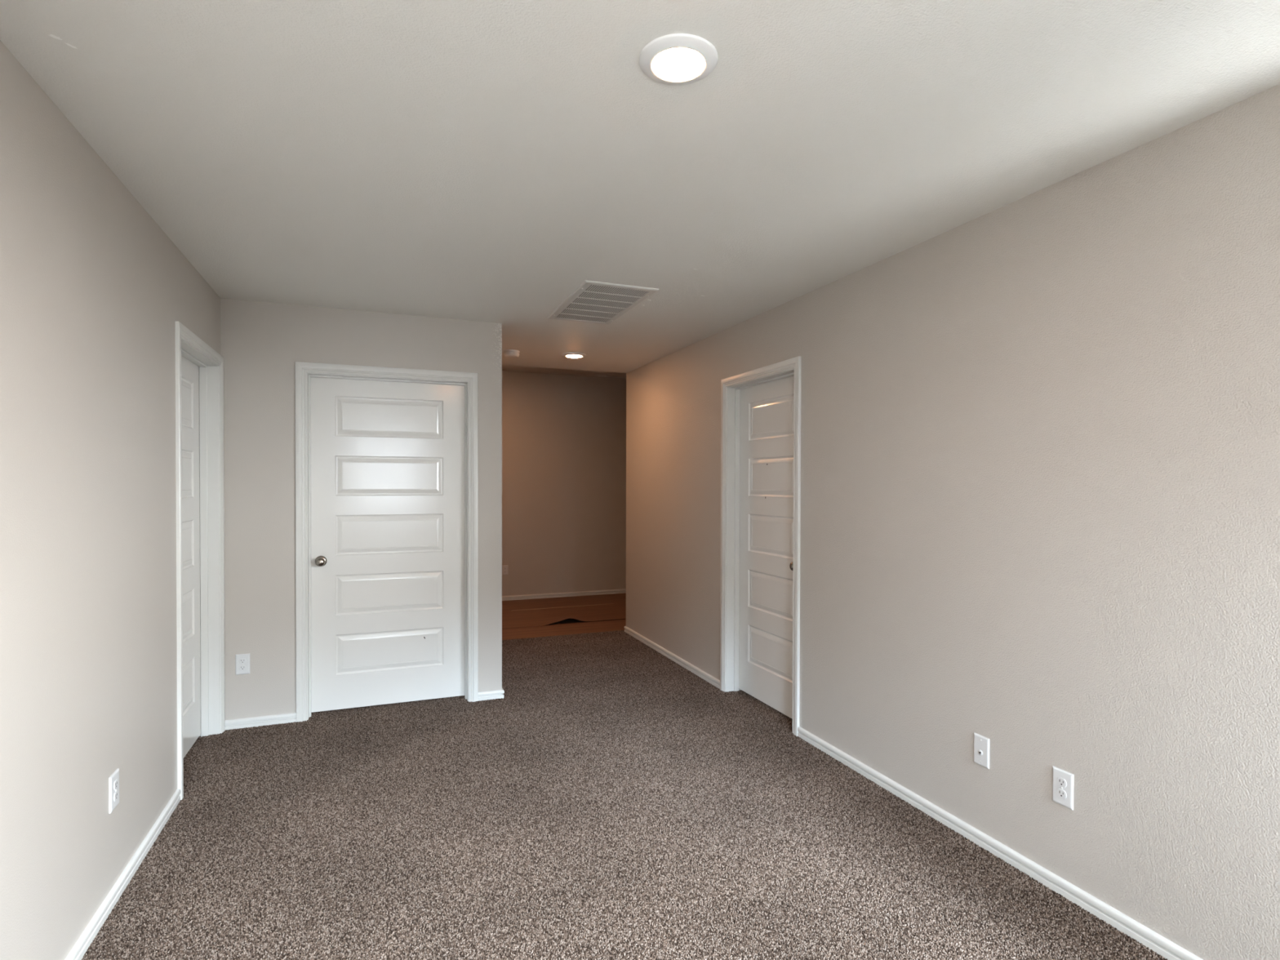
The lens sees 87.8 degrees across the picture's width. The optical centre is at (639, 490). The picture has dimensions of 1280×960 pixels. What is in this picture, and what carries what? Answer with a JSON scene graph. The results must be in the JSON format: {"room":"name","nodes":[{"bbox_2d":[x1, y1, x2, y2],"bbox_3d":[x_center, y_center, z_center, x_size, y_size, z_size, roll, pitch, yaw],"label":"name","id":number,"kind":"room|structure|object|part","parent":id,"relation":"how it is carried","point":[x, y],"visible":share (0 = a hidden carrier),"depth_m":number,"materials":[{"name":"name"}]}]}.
{"room":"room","nodes":[
{"label":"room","id":0,"kind":"room"},
{"bbox_2d":[0,40,220,959],"bbox_3d":[-1.382,0.169,1.086,0.125,2.457,5.929,0,1,-21],"label":"wall","id":1,"kind":"structure","parent":0,"point":[94,291],"depth_m":1.97,"materials":[{"name":"grey paint"}]},
{"bbox_2d":[108,768,119,813],"bbox_3d":[-1.757,1.004,2.226,0.009,0.119,0.078,0,1,-21],"label":"electrical outlet","id":2,"kind":"object","parent":1,"relation":"attached to","point":[113,780],"visible":1,"depth_m":2.21,"materials":[{"name":"white plastic"}]},
{"bbox_2d":[113,791,118,801],"bbox_3d":[-1.756,1.023,2.227,0.004,0.028,0.034,0,1,-21],"label":"receptacle","id":3,"kind":"object","parent":2,"relation":"attached to","point":[115,793],"depth_m":2.23,"materials":[{"name":"white plastic"}]},
{"bbox_2d":[113,778,118,790],"bbox_3d":[-1.756,0.984,2.226,0.004,0.028,0.034,0,1,-21],"label":"receptacle","id":4,"kind":"object","parent":2,"relation":"attached to","point":[115,780],"depth_m":2.23,"materials":[{"name":"white plastic"}]},
{"bbox_2d":[65,788,181,959],"bbox_3d":[-1.134,1.371,0.650,0.013,0.063,4.912,0,1,-21],"label":"baseboard","id":5,"kind":"structure","parent":1,"relation":"attached to","point":[77,952],"depth_m":2.26,"materials":[{"name":"white paint"}]},
{"bbox_2d":[175,320,225,799],"bbox_3d":[-2.252,0.312,3.321,0.142,2.119,0.899,0,1,-21],"label":"door","id":6,"kind":"structure","parent":1,"relation":"in","point":[199,368],"depth_m":3.62,"materials":[{"name":"white paint"}]},
{"bbox_3d":[-2.260,0.334,3.318,0.126,2.075,0.811,0,1,-21],"label":"frame","id":7,"kind":"part","parent":6,"relation":"part of","materials":[{"name":"white paint"}]},
{"bbox_2d":[220,297,502,719],"bbox_3d":[-1.658,0.137,4.107,1.579,2.457,0.125,0,1,-21],"label":"wall","id":8,"kind":"structure","parent":0,"point":[261,343],"depth_m":3.87,"materials":[{"name":"beige paint"}]},
{"bbox_2d":[235,653,249,675],"bbox_3d":[-2.272,0.993,3.803,0.072,0.116,0.009,0,1,-21],"label":"electrical outlet","id":9,"kind":"object","parent":8,"relation":"attached to","point":[242,660],"visible":1,"depth_m":3.80,"materials":[{"name":"white plastic"}]},
{"bbox_2d":[239,665,245,670],"bbox_3d":[-2.272,1.012,3.801,0.034,0.028,0.004,0,1,-21],"label":"receptacle","id":10,"kind":"object","parent":9,"relation":"attached to","point":[241,667],"depth_m":3.80,"materials":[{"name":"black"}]},
{"bbox_2d":[239,657,245,663],"bbox_3d":[-2.272,0.973,3.801,0.034,0.028,0.004,0,1,-21],"label":"receptacle","id":11,"kind":"object","parent":9,"relation":"attached to","point":[242,660],"depth_m":3.80,"materials":[{"name":"white plastic"}]},
{"bbox_2d":[225,712,296,729],"bbox_3d":[-2.193,1.335,3.835,0.376,0.063,0.013,0,1,-21],"label":"baseboard","id":12,"kind":"structure","parent":8,"relation":"attached to","point":[283,718],"depth_m":3.83,"materials":[{"name":"white paint"}]},
{"bbox_2d":[295,361,478,722],"bbox_3d":[-1.551,0.305,4.141,1.045,2.119,0.142,0,1,-21],"label":"door","id":13,"kind":"structure","parent":8,"relation":"in","point":[387,525],"depth_m":4.16,"materials":[{"name":"white paint"}]},
{"bbox_3d":[-1.919,0.428,3.993,0.055,0.055,0.058,0,1,-21],"label":"knob","id":14,"kind":"part","parent":13,"relation":"part of","materials":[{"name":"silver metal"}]},
{"bbox_2d":[478,689,504,701],"bbox_3d":[-0.967,1.333,4.318,0.169,0.063,0.013,0,1,-21],"label":"baseboard","id":15,"kind":"structure","parent":8,"relation":"attached to","point":[491,695],"depth_m":4.32,"materials":[{"name":"white paint"}]},
{"bbox_2d":[502,370,626,595],"bbox_3d":[-1.736,-0.056,7.961,7.800,2.760,0.115,0,1,-21],"label":"wall","id":16,"kind":"structure","parent":0,"point":[564,436],"depth_m":8.20,"materials":[{"name":"grey paint"}]},
{"bbox_2d":[502,564,507,574],"bbox_3d":[-1.613,0.951,7.954,0.072,0.116,0.009,0,1,-21],"label":"electrical outlet","id":17,"kind":"object","parent":16,"relation":"attached to","point":[504,568],"visible":1,"depth_m":7.95,"materials":[{"name":"white plastic"}]},
{"bbox_2d":[502,588,626,600],"bbox_3d":[-1.716,1.293,7.915,7.800,0.063,0.013,0,1,-21],"label":"baseboard","id":18,"kind":"structure","parent":16,"relation":"attached to","point":[611,591],"depth_m":8.21,"materials":[{"name":"white paint"}]},
{"bbox_2d":[502,364,626,378],"bbox_3d":[-1.350,-1.470,6.972,7.800,0.100,2.207,0,1,-21],"label":"ceiling","id":19,"kind":"structure","parent":0,"point":[504,367],"depth_m":8.00,"materials":[{"name":"white paint"}]},
{"bbox_2d":[200,618,1078,958],"bbox_3d":[0.010,1.432,3.532,7.800,0.126,9.666,0,1,-21],"label":"floor","id":20,"kind":"structure","parent":0,"point":[566,620],"depth_m":6.73,"materials":[{"name":"brown wood"}]},
{"bbox_2d":[502,593,626,628],"bbox_3d":[-0.872,1.297,7.411,4.600,0.054,1.537,0,1,-21],"label":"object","id":21,"kind":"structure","parent":20,"relation":"on","point":[537,611],"depth_m":7.36,"materials":[{"name":"brown wood"}]},
{"bbox_2d":[502,618,626,639],"bbox_3d":[-0.509,1.335,6.489,4.600,0.002,0.500,0,1,-21],"label":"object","id":22,"kind":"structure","parent":20,"relation":"on","point":[548,630],"depth_m":6.39,"materials":[{"name":"brown wood"}]},
{"bbox_2d":[81,630,1167,959],"bbox_3d":[-0.200,1.380,2.361,3.612,0.013,7.429,0,1,-21],"label":"carpet","id":23,"kind":"object","parent":20,"relation":"on","point":[704,813],"visible":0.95,"depth_m":2.54,"materials":[{"name":"brown carpet"}]},
{"bbox_2d":[0,0,1279,373],"bbox_3d":[0.420,-1.268,2.477,7.800,0.404,7.459,0,1,-21],"label":"ceiling","id":24,"kind":"structure","parent":0,"point":[488,161],"depth_m":1.94,"materials":[{"name":"white paint"}]},
{"bbox_2d":[503,349,519,358],"bbox_3d":[-1.010,-1.074,5.232,0.124,0.051,0.124,0,1,-21],"label":"smoke detector","id":25,"kind":"object","parent":24,"relation":"attached to","point":[512,353],"visible":1,"depth_m":5.19,"materials":[{"name":"white plastic"}]},
{"bbox_2d":[562,352,586,358],"bbox_3d":[-0.533,-1.089,5.377,0.193,0.023,0.193,0,1,-21],"label":"recessed light","id":26,"kind":"object","parent":24,"relation":"in","point":[573,355],"visible":1,"depth_m":5.33,"materials":[{"name":"white plastic"}]},
{"bbox_2d":[546,280,658,324],"bbox_3d":[-0.241,-1.077,3.865,0.410,0.013,0.829,0,1,-21],"label":"ceiling vent","id":27,"kind":"object","parent":24,"relation":"in","point":[593,301],"visible":1,"depth_m":3.80,"materials":[{"name":"white metal"}]},
{"bbox_2d":[639,33,717,84],"bbox_3d":[0.094,-1.048,1.634,0.193,0.023,0.193,0,1,-21],"label":"recessed light","id":28,"kind":"object","parent":24,"relation":"in","point":[675,59],"visible":1,"depth_m":1.61,"materials":[{"name":"white plastic"}]},
{"bbox_2d":[626,84,1279,959],"bbox_3d":[1.272,0.156,2.890,0.125,2.457,7.344,0,1,-21],"label":"wall","id":29,"kind":"structure","parent":0,"point":[1039,520],"depth_m":2.29,"materials":[{"name":"grey paint"}]},
{"bbox_2d":[623,626,719,688],"bbox_3d":[0.204,1.324,5.420,0.013,0.063,1.905,0,1,-21],"label":"baseboard","id":30,"kind":"structure","parent":29,"relation":"attached to","point":[713,681],"depth_m":5.21,"materials":[{"name":"white paint"}]},
{"bbox_2d":[720,355,800,736],"bbox_3d":[0.777,0.311,4.128,0.145,2.119,0.897,0,1,-21],"label":"door","id":31,"kind":"structure","parent":29,"relation":"in","point":[761,407],"depth_m":4.22,"materials":[{"name":"white paint"}]},
{"bbox_3d":[0.893,0.436,3.830,0.058,0.055,0.055,0,1,-21],"label":"knob","id":32,"kind":"part","parent":31,"relation":"part of","materials":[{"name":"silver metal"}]},
{"bbox_2d":[973,732,989,768],"bbox_3d":[1.323,1.009,2.580,0.010,0.116,0.070,0,1,-21],"label":"jack plate","id":33,"kind":"object","parent":29,"relation":"attached to","point":[981,744],"visible":1,"depth_m":2.58,"materials":[{"name":"white plastic"}]},
{"bbox_2d":[797,726,1203,959],"bbox_3d":[1.715,1.368,1.580,0.013,0.063,4.555,0,1,-21],"label":"baseboard","id":34,"kind":"structure","parent":29,"relation":"attached to","point":[1156,942],"depth_m":2.41,"materials":[{"name":"white paint"}]},
{"bbox_2d":[1052,765,1073,810],"bbox_3d":[1.444,1.016,2.274,0.009,0.121,0.074,0,1,-21],"label":"electrical outlet","id":35,"kind":"object","parent":29,"relation":"attached to","point":[1062,780],"visible":1,"depth_m":2.27,"materials":[{"name":"white plastic"}]},
{"bbox_2d":[1057,788,1066,799],"bbox_3d":[1.442,1.036,2.273,0.004,0.028,0.034,0,1,-21],"label":"receptacle","id":36,"kind":"object","parent":35,"relation":"attached to","point":[1061,793],"depth_m":2.27,"materials":[{"name":"white plastic"}]},
{"bbox_2d":[1057,777,1066,787],"bbox_3d":[1.442,0.997,2.273,0.004,0.028,0.034,0,1,-21],"label":"receptacle","id":37,"kind":"object","parent":35,"relation":"attached to","point":[1061,781],"depth_m":2.27,"materials":[{"name":"white plastic"}]}
]}

